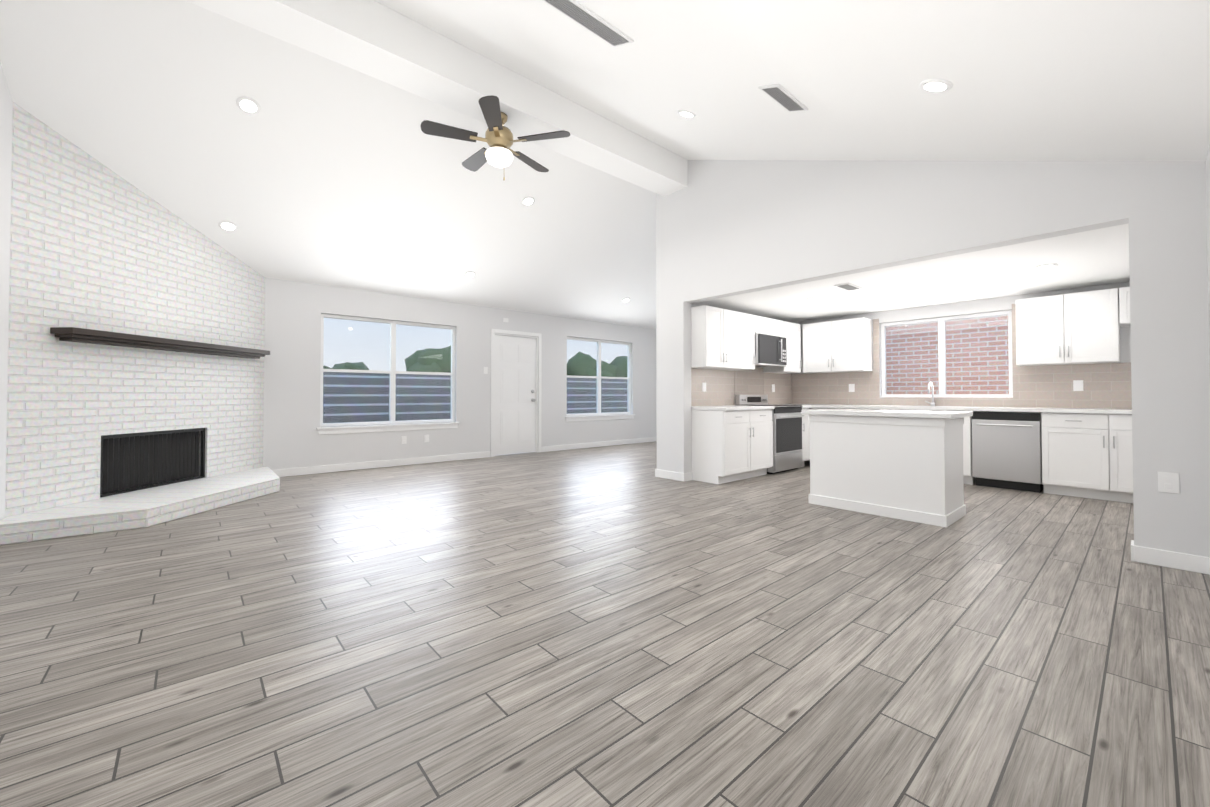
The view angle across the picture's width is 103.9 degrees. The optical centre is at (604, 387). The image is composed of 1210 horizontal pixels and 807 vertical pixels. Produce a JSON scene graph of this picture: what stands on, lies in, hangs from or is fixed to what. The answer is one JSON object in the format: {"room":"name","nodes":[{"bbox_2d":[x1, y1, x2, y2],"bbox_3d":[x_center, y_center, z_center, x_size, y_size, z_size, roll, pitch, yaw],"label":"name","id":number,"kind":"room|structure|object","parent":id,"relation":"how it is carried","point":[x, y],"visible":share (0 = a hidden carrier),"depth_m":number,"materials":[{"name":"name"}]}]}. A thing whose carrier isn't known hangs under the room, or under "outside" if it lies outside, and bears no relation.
{"room":"living room","nodes":[
{"label":"living room","id":0,"kind":"room"},
{"bbox_2d":[0,62,12,520],"bbox_3d":[-3.181,-0.960,1.966,0.150,4.100,7.900,1,-1,-41],"label":"wall","id":1,"kind":"structure","parent":0,"point":[6,107],"depth_m":3.47,"materials":[{"name":"white paint"}]},
{"bbox_2d":[5,102,216,516],"bbox_3d":[-4.473,-0.561,4.330,1.331,3.375,1.170,1,-1,-41],"label":"brick wall","id":2,"kind":"structure","parent":0,"point":[95,244],"depth_m":4.07,"materials":[{"name":"white brick"}]},
{"bbox_2d":[50,327,269,358],"bbox_3d":[-4.291,-0.416,4.823,0.197,0.100,2.060,0,-1,4],"label":"mantel shelf","id":3,"kind":"object","parent":2,"relation":"attached to","point":[79,335],"visible":1,"depth_m":4.42,"materials":[{"name":"brown wood"}]},
{"bbox_2d":[213,244,264,475],"bbox_3d":[-4.643,-0.457,5.055,1.742,3.189,0.810,1,-1,-41],"label":"brick wall","id":4,"kind":"structure","parent":0,"point":[238,383],"depth_m":5.60,"materials":[{"name":"white brick"}]},
{"bbox_2d":[0,0,655,328],"bbox_3d":[-1.062,-2.172,6.653,9.480,1.692,3.650,1,-1,-41],"label":"ceiling slope","id":5,"kind":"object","parent":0,"point":[319,169],"visible":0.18,"depth_m":4.80,"materials":[{"name":"white paint"}]},
{"bbox_2d":[218,221,237,230],"bbox_3d":[-4.088,-1.748,5.141,0.168,0.070,0.156,1,-1,-41],"label":"recessed light","id":6,"kind":"object","parent":5,"relation":"attached to","point":[227,225],"visible":1,"depth_m":5.13,"materials":[{"name":"white"}]},
{"bbox_2d":[236,96,260,113],"bbox_3d":[-3.037,-2.399,4.037,0.168,0.070,0.156,1,-1,-41],"label":"recessed light","id":7,"kind":"object","parent":5,"relation":"attached to","point":[248,105],"visible":1,"depth_m":4.03,"materials":[{"name":"white"}]},
{"bbox_2d":[185,0,687,195],"bbox_3d":[-1.219,-2.687,4.102,5.580,0.420,0.380,1,-1,-41],"label":"ridge beam","id":8,"kind":"structure","parent":5,"relation":"attached to","point":[376,40],"depth_m":3.89,"materials":[{"name":"white paint"}]},
{"bbox_2d":[421,95,569,180],"bbox_3d":[-0.998,-2.176,4.358,1.286,0.595,1.233,1,-1,-41],"label":"ceiling fan","id":9,"kind":"object","parent":8,"relation":"hanging from","point":[499,152],"visible":1,"depth_m":4.22,"materials":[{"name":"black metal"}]},
{"bbox_2d":[464,271,475,277],"bbox_3d":[-2.014,-1.681,7.068,0.168,0.070,0.156,1,-1,-41],"label":"recessed light","id":10,"kind":"object","parent":5,"relation":"attached to","point":[469,274],"visible":1,"depth_m":7.06,"materials":[{"name":"white plastic"}]},
{"bbox_2d":[522,196,534,205],"bbox_3d":[-0.965,-2.337,5.950,0.168,0.070,0.156,1,-1,-41],"label":"recessed light","id":11,"kind":"object","parent":5,"relation":"attached to","point":[528,200],"visible":1,"depth_m":5.94,"materials":[{"name":"white"}]},
{"bbox_2d":[263,277,656,469],"bbox_3d":[-2.212,-0.128,7.940,9.480,2.620,0.150,1,-1,-41],"label":"wall","id":12,"kind":"structure","parent":0,"point":[294,311],"depth_m":7.36,"materials":[{"name":"white paint"}]},
{"bbox_2d":[272,451,489,476],"bbox_3d":[-3.123,1.118,7.018,3.120,0.100,0.014,1,-1,-41],"label":"baseboard","id":13,"kind":"structure","parent":12,"relation":"attached to","point":[347,467],"depth_m":6.84,"materials":[{"name":"white wood"}]},
{"bbox_2d":[320,314,454,426],"bbox_3d":[-3.187,-0.226,7.112,1.914,1.544,0.060,1,-1,-41],"label":"living room window","id":14,"kind":"structure","parent":12,"relation":"in","point":[393,372],"depth_m":7.08,"materials":[{"name":"white plastic"}]},
{"bbox_2d":[316,422,458,434],"bbox_3d":[-3.135,0.600,7.040,2.000,0.097,0.093,1,-1,-41],"label":"window sill","id":15,"kind":"structure","parent":12,"relation":"attached to","point":[369,428],"depth_m":6.92,"materials":[{"name":"white"}]},
{"bbox_2d":[401,436,406,443],"bbox_3d":[-3.018,0.789,7.115,0.075,0.115,0.008,1,-1,-41],"label":"electrical outlet","id":16,"kind":"object","parent":12,"relation":"attached to","point":[403,439],"visible":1,"depth_m":7.11,"materials":[{"name":"white plastic"}]},
{"bbox_2d":[424,435,428,441],"bbox_3d":[-2.761,0.793,7.338,0.075,0.115,0.008,1,-1,-41],"label":"electrical outlet","id":17,"kind":"object","parent":12,"relation":"attached to","point":[426,438],"visible":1,"depth_m":7.33,"materials":[{"name":"white plastic"}]},
{"bbox_2d":[495,335,535,455],"bbox_3d":[-1.594,0.140,8.437,0.830,2.082,0.059,1,-1,-41],"label":"front door","id":18,"kind":"structure","parent":12,"relation":"in","point":[515,385],"depth_m":8.41,"materials":[{"name":"white wood"}]},
{"bbox_2d":[490,329,541,456],"bbox_3d":[-1.607,0.097,8.453,1.020,2.185,0.168,1,-1,-41],"label":"door frame","id":19,"kind":"structure","parent":12,"relation":"attached to","point":[538,337],"depth_m":8.57,"materials":[{"name":"white wood"}]},
{"bbox_2d":[567,337,630,415],"bbox_3d":[-0.127,-0.205,9.780,1.774,1.544,0.060,1,-1,-41],"label":"dining room window","id":20,"kind":"structure","parent":12,"relation":"in","point":[599,376],"depth_m":9.77,"materials":[{"name":"white plastic"}]},
{"bbox_2d":[541,437,656,451],"bbox_3d":[0.065,1.160,9.798,3.280,0.100,0.014,1,-1,-41],"label":"baseboard","id":21,"kind":"structure","parent":12,"relation":"attached to","point":[589,445],"depth_m":9.57,"materials":[{"name":"white wood"}]},
{"bbox_2d":[565,414,634,421],"bbox_3d":[-0.075,0.620,9.709,1.860,0.097,0.093,1,-1,-41],"label":"window sill","id":22,"kind":"structure","parent":12,"relation":"attached to","point":[596,417],"depth_m":9.63,"materials":[{"name":"white"}]},
{"bbox_2d":[0,441,1209,806],"bbox_3d":[0.335,1.197,5.000,9.780,0.120,8.200,1,-1,-41],"label":"floor","id":23,"kind":"structure","parent":0,"point":[618,625],"depth_m":1.96,"materials":[{"name":"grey wood"}]},
{"bbox_2d":[0,466,279,545],"bbox_3d":[-4.259,1.056,4.641,1.777,0.150,2.095,1,-1,-41],"label":"brick hearth","id":24,"kind":"object","parent":23,"relation":"on","point":[145,508],"visible":1,"depth_m":3.92,"materials":[{"name":"white brick"}]},
{"bbox_2d":[100,428,204,496],"bbox_3d":[-4.454,0.707,4.686,0.068,0.542,1.032,0,-1,4],"label":"firebox","id":25,"kind":"object","parent":24,"relation":"on","point":[129,461],"visible":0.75,"depth_m":4.65,"materials":[{"name":"black metal"}]},
{"bbox_2d":[691,409,772,483],"bbox_3d":[1.620,0.720,6.105,1.092,0.868,0.629,1,-1,-41],"label":"base cabinet","id":26,"kind":"object","parent":23,"relation":"on","point":[731,446],"visible":1,"depth_m":5.78,"materials":[{"name":"white wood"}]},
{"bbox_2d":[691,405,774,410],"bbox_3d":[1.618,0.263,6.114,1.093,0.038,0.622,1,-1,-41],"label":"countertop","id":27,"kind":"structure","parent":26,"relation":"on","point":[731,407],"depth_m":5.86,"materials":[{"name":"stone"}]},
{"bbox_2d":[735,395,803,473],"bbox_3d":[2.341,0.633,6.694,0.752,1.060,0.656,1,-1,-41],"label":"range","id":28,"kind":"object","parent":23,"relation":"on","point":[787,435],"visible":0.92,"depth_m":6.48,"materials":[{"name":"silver metal"}]},
{"bbox_2d":[801,408,809,466],"bbox_3d":[2.716,0.734,7.061,0.282,0.868,0.629,1,-1,-41],"label":"base cabinet","id":29,"kind":"object","parent":23,"relation":"on","point":[805,450],"visible":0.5,"depth_m":6.86,"materials":[{"name":"white wood"}]},
{"bbox_2d":[811,408,857,409],"bbox_3d":[3.437,0.732,6.885,0.629,0.868,0.636,1,-1,-41],"label":"base cabinet","id":30,"kind":"object","parent":23,"relation":"on","point":[834,408],"visible":0.04,"depth_m":6.71,"materials":[{"name":"white"}]},
{"bbox_2d":[809,414,965,527],"bbox_3d":[2.603,0.694,4.424,0.656,0.868,1.124,1,-1,-41],"label":"kitchen island","id":31,"kind":"object","parent":23,"relation":"on","point":[907,468],"visible":1,"depth_m":4.11,"materials":[{"name":"white wood"}]},
{"bbox_2d":[801,409,972,418],"bbox_3d":[2.591,0.238,4.421,0.700,0.040,1.220,1,-1,-41],"label":"countertop","id":32,"kind":"structure","parent":31,"relation":"on","point":[910,413],"depth_m":4.18,"materials":[{"name":"stone"}]},
{"bbox_2d":[875,409,975,484],"bbox_3d":[4.061,0.721,6.170,0.629,0.868,1.246,1,-1,-41],"label":"base cabinet","id":33,"kind":"object","parent":23,"relation":"on","point":[969,478],"visible":0.21,"depth_m":5.55,"materials":[{"name":"white wood"}]},
{"bbox_2d":[795,404,1131,413],"bbox_3d":[4.081,0.339,5.959,0.884,0.195,4.093,1,-1,-41],"label":"countertop","id":34,"kind":"structure","parent":33,"relation":"on","point":[1036,409],"depth_m":5.53,"materials":[{"name":"stone"}]},
{"bbox_2d":[925,382,934,405],"bbox_3d":[4.244,0.088,6.227,0.204,0.316,0.112,1,-1,-41],"label":"faucet","id":35,"kind":"object","parent":34,"relation":"on","point":[932,403],"visible":1,"depth_m":6.24,"materials":[{"name":"silver metal"}]},
{"bbox_2d":[972,411,1043,492],"bbox_3d":[4.654,0.711,5.457,0.620,0.866,0.594,1,-1,-41],"label":"dishwasher","id":36,"kind":"object","parent":23,"relation":"on","point":[1006,450],"visible":0.92,"depth_m":5.27,"materials":[{"name":"silver metal"}]},
{"bbox_2d":[1041,412,1132,502],"bbox_3d":[5.197,0.701,4.869,0.629,0.868,0.992,1,-1,-41],"label":"base cabinet","id":37,"kind":"object","parent":23,"relation":"on","point":[1087,455],"visible":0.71,"depth_m":4.80,"materials":[{"name":"white wood"}]},
{"bbox_2d":[691,303,790,405],"bbox_3d":[2.245,-0.843,7.314,3.600,4.030,0.330,1,-1,-41],"label":"wall","id":38,"kind":"structure","parent":0,"point":[694,304],"depth_m":6.22,"materials":[{"name":"white paint"}]},
{"bbox_2d":[691,368,734,405],"bbox_3d":[1.417,0.003,6.349,1.093,0.487,0.009,1,-1,-41],"label":"backsplash","id":39,"kind":"structure","parent":38,"relation":"attached to","point":[719,388],"depth_m":6.37,"materials":[{"name":"tile"}]},
{"bbox_2d":[702,382,705,391],"bbox_3d":[1.308,-0.004,6.245,0.080,0.120,0.006,1,-1,-41],"label":"outlet","id":40,"kind":"object","parent":39,"relation":"attached to","point":[703,386],"visible":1,"depth_m":6.23,"materials":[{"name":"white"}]},
{"bbox_2d":[691,305,755,370],"bbox_3d":[1.534,-0.620,6.223,1.092,0.750,0.369,1,-1,-41],"label":"upper cabinet","id":41,"kind":"object","parent":38,"relation":"attached to","point":[722,339],"visible":0.98,"depth_m":5.97,"materials":[{"name":"white wood"}]},
{"bbox_2d":[734,367,762,394],"bbox_3d":[2.117,-0.098,6.962,0.756,0.408,0.009,1,-1,-41],"label":"backsplash","id":42,"kind":"structure","parent":38,"relation":"attached to","point":[748,382],"depth_m":6.95,"materials":[{"name":"tile"}]},
{"bbox_2d":[755,315,782,336],"bbox_3d":[2.225,-0.863,6.849,0.760,0.245,0.339,1,-1,-41],"label":"upper cabinet","id":43,"kind":"object","parent":38,"relation":"attached to","point":[768,326],"visible":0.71,"depth_m":6.70,"materials":[{"name":"white wood"}]},
{"bbox_2d":[755,333,786,367],"bbox_3d":[2.259,-0.521,6.806,0.756,0.430,0.441,1,-1,-41],"label":"over-the-range microwave","id":44,"kind":"object","parent":43,"relation":"attached to","point":[770,350],"visible":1,"depth_m":6.63,"materials":[{"name":"silver metal"}]},
{"bbox_2d":[763,372,791,403],"bbox_3d":[2.735,0.021,7.499,0.873,0.487,0.009,1,-1,-41],"label":"backsplash","id":45,"kind":"structure","parent":38,"relation":"attached to","point":[782,394],"depth_m":7.50,"materials":[{"name":"tile"}]},
{"bbox_2d":[763,321,801,372],"bbox_3d":[2.723,-0.604,7.260,0.526,0.750,0.369,1,-1,-41],"label":"upper cabinet","id":46,"kind":"object","parent":38,"relation":"attached to","point":[792,333],"visible":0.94,"depth_m":7.16,"materials":[{"name":"white wood"}]},
{"bbox_2d":[374,0,1209,160],"bbox_3d":[0.178,-2.188,2.492,5.880,1.787,4.250,1,-1,-41],"label":"ceiling slope","id":47,"kind":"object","parent":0,"point":[1079,80],"visible":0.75,"depth_m":2.83,"materials":[{"name":"white paint"}]},
{"bbox_2d":[542,0,633,46],"bbox_3d":[-0.101,-2.284,2.950,0.600,0.082,0.191,1,-1,-41],"label":"return air vent","id":48,"kind":"object","parent":47,"relation":"attached to","point":[577,12],"visible":0.98,"depth_m":2.94,"materials":[{"name":"white metal"}]},
{"bbox_2d":[678,110,695,117],"bbox_3d":[0.722,-2.416,4.185,0.168,0.066,0.158,1,-1,-41],"label":"recessed light","id":49,"kind":"object","parent":47,"relation":"attached to","point":[687,113],"visible":1,"depth_m":4.17,"materials":[{"name":"white"}]},
{"bbox_2d":[758,84,807,111],"bbox_3d":[1.275,-2.058,3.377,0.420,0.068,0.154,1,-1,-41],"label":"supply air vent","id":50,"kind":"object","parent":47,"relation":"attached to","point":[783,97],"visible":1,"depth_m":3.35,"materials":[{"name":"white metal"}]},
{"bbox_2d":[919,79,952,92],"bbox_3d":[1.898,-1.731,2.719,0.168,0.066,0.158,1,-1,-41],"label":"recessed light","id":51,"kind":"object","parent":47,"relation":"attached to","point":[935,85],"visible":1,"depth_m":2.71,"materials":[{"name":"white"}]},
{"bbox_2d":[696,223,1129,321],"bbox_3d":[3.486,-1.168,5.363,2.900,0.120,4.250,1,-1,-41],"label":"ceiling","id":52,"kind":"structure","parent":0,"point":[1096,257],"depth_m":4.94,"materials":[{"name":"white paint"}]},
{"bbox_2d":[834,283,861,290],"bbox_3d":[2.671,-1.102,5.201,0.350,0.016,0.150,1,-1,-41],"label":"ceiling vent","id":53,"kind":"object","parent":52,"relation":"in","point":[847,286],"visible":1,"depth_m":5.16,"materials":[{"name":"white metal"}]},
{"bbox_2d":[1034,263,1057,268],"bbox_3d":[4.075,-1.118,4.383,0.168,0.010,0.168,1,-1,-41],"label":"recessed light","id":54,"kind":"object","parent":52,"relation":"in","point":[1044,266],"visible":1,"depth_m":4.37,"materials":[{"name":"white"}]},
{"bbox_2d":[656,160,1209,556],"bbox_3d":[2.179,-0.895,4.537,0.150,4.050,4.430,1,-1,-41],"label":"wall","id":55,"kind":"structure","parent":0,"point":[726,228],"depth_m":3.70,"materials":[{"name":"white paint"}]},
{"bbox_2d":[656,469,682,480],"bbox_3d":[0.809,1.101,5.952,0.014,0.100,0.450,1,-1,-41],"label":"baseboard","id":56,"kind":"structure","parent":55,"relation":"attached to","point":[677,476],"depth_m":5.94,"materials":[{"name":"white wood"}]},
{"bbox_2d":[683,472,692,481],"bbox_3d":[1.018,1.099,5.827,0.164,0.100,0.014,1,-1,-41],"label":"baseboard","id":57,"kind":"structure","parent":55,"relation":"attached to","point":[688,476],"depth_m":5.81,"materials":[{"name":"white wood"}]},
{"bbox_2d":[1131,540,1133,560],"bbox_3d":[3.422,1.057,3.072,0.164,0.100,0.014,1,-1,-41],"label":"baseboard","id":58,"kind":"structure","parent":55,"relation":"attached to","point":[1132,550],"depth_m":3.02,"materials":[{"name":"white wood"}]},
{"bbox_2d":[1157,471,1178,493],"bbox_3d":[3.465,0.585,2.915,0.008,0.125,0.085,1,-1,-41],"label":"outlet","id":59,"kind":"object","parent":55,"relation":"attached to","point":[1168,482],"visible":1,"depth_m":2.91,"materials":[{"name":"white plastic"}]},
{"bbox_2d":[1134,545,1209,574],"bbox_3d":[3.472,1.055,2.901,0.014,0.100,0.310,1,-1,-41],"label":"baseboard","id":60,"kind":"structure","parent":55,"relation":"attached to","point":[1180,561],"depth_m":2.90,"materials":[{"name":"white wood"}]},
{"bbox_2d":[791,282,1130,460],"bbox_3d":[4.522,-0.144,6.251,0.150,2.600,4.250,1,-1,-41],"label":"wall","id":61,"kind":"structure","parent":0,"point":[966,308],"depth_m":6.09,"materials":[{"name":"white paint"}]},
{"bbox_2d":[803,317,872,372],"bbox_3d":[3.454,-0.606,7.084,0.369,0.750,0.880,1,-1,-41],"label":"upper cabinet","id":62,"kind":"object","parent":61,"relation":"attached to","point":[845,345],"visible":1,"depth_m":6.92,"materials":[{"name":"white wood"}]},
{"bbox_2d":[881,310,1012,397],"bbox_3d":[4.491,-0.398,6.314,0.060,1.064,1.454,1,-1,-41],"label":"kitchen window","id":63,"kind":"structure","parent":61,"relation":"in","point":[941,350],"depth_m":6.28,"materials":[{"name":"white plastic"}]},
{"bbox_2d":[1016,288,1119,365],"bbox_3d":[5.077,-0.635,5.223,0.369,0.750,0.800,1,-1,-41],"label":"upper cabinet","id":64,"kind":"object","parent":61,"relation":"attached to","point":[1075,328],"visible":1,"depth_m":5.09,"materials":[{"name":"white wood"}]},
{"bbox_2d":[1119,287,1129,326],"bbox_3d":[5.493,-0.832,4.772,0.339,0.370,0.421,1,-1,-41],"label":"upper cabinet","id":65,"kind":"object","parent":61,"relation":"attached to","point":[1124,306],"visible":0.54,"depth_m":4.79,"materials":[{"name":"white wood"}]},
{"bbox_2d":[792,304,1131,408],"bbox_3d":[4.414,-0.375,6.253,0.009,1.239,4.082,1,-1,-41],"label":"backsplash","id":66,"kind":"structure","parent":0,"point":[1107,385],"depth_m":5.63,"materials":[{"name":"tile"}]},
{"bbox_2d":[849,384,854,391],"bbox_3d":[3.682,0.009,7.075,0.006,0.120,0.080,1,-1,-41],"label":"outlet","id":67,"kind":"object","parent":66,"relation":"attached to","point":[851,387],"visible":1,"depth_m":7.07,"materials":[{"name":"white plastic"}]},
{"bbox_2d":[1073,380,1083,390],"bbox_3d":[5.260,-0.019,5.267,0.006,0.120,0.080,1,-1,-41],"label":"outlet","id":68,"kind":"object","parent":66,"relation":"attached to","point":[1077,385],"visible":1,"depth_m":5.26,"materials":[{"name":"white plastic"}]},
{"bbox_2d":[1205,144,1209,374],"bbox_3d":[2.618,-0.186,1.870,8.780,2.550,0.150,1,-1,-41],"label":"wall","id":69,"kind":"structure","parent":0,"point":[1207,165],"depth_m":2.75,"materials":[{"name":"white paint"}]},
{"label":"outside","id":70,"kind":"structure","parent":0,"visible":0},
{"bbox_3d":[-7.589,1.526,19.847,75.000,0.075,80.000,1,-1,-41],"label":"ground","id":71,"kind":"structure","parent":70,"visible":0},
{"bbox_2d":[405,346,450,372],"bbox_3d":[-17.837,-1.556,53.746,10.248,7.137,7.942,1,-1,-41],"label":"tree","id":72,"kind":"object","parent":71,"relation":"on","point":[443,366],"depth_m":50.89,"materials":[{"name":"green plant"}]},
{"bbox_2d":[323,372,626,422],"bbox_3d":[-6.572,0.477,13.371,36.000,1.825,0.080,1,-1,-41],"label":"fence","id":73,"kind":"object","parent":71,"relation":"on","point":[379,378],"depth_m":13.99,"materials":[{"name":"grey wood"}]},
{"bbox_2d":[567,351,626,376],"bbox_3d":[-0.153,-1.392,68.156,10.819,7.249,8.277,1,-1,-41],"label":"tree","id":74,"kind":"object","parent":71,"relation":"on","point":[612,365],"depth_m":66.14,"materials":[{"name":"green plant"}]},
{"bbox_2d":[886,315,1008,397],"bbox_3d":[6.664,-0.052,6.571,0.300,2.675,7.220,1,-1,-41],"label":"brick","id":75,"kind":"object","parent":71,"relation":"on","point":[912,379],"depth_m":7.59,"materials":[{"name":"red brick"}]},
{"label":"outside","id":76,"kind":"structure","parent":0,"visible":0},
{"bbox_2d":[323,362,368,369],"bbox_3d":[-33.961,-0.632,59.658,8.068,5.475,6.408,1,-1,-41],"label":"tree","id":77,"kind":"object","parent":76,"point":[348,366],"depth_m":59.96,"materials":[{"name":"green plant"}]}
]}

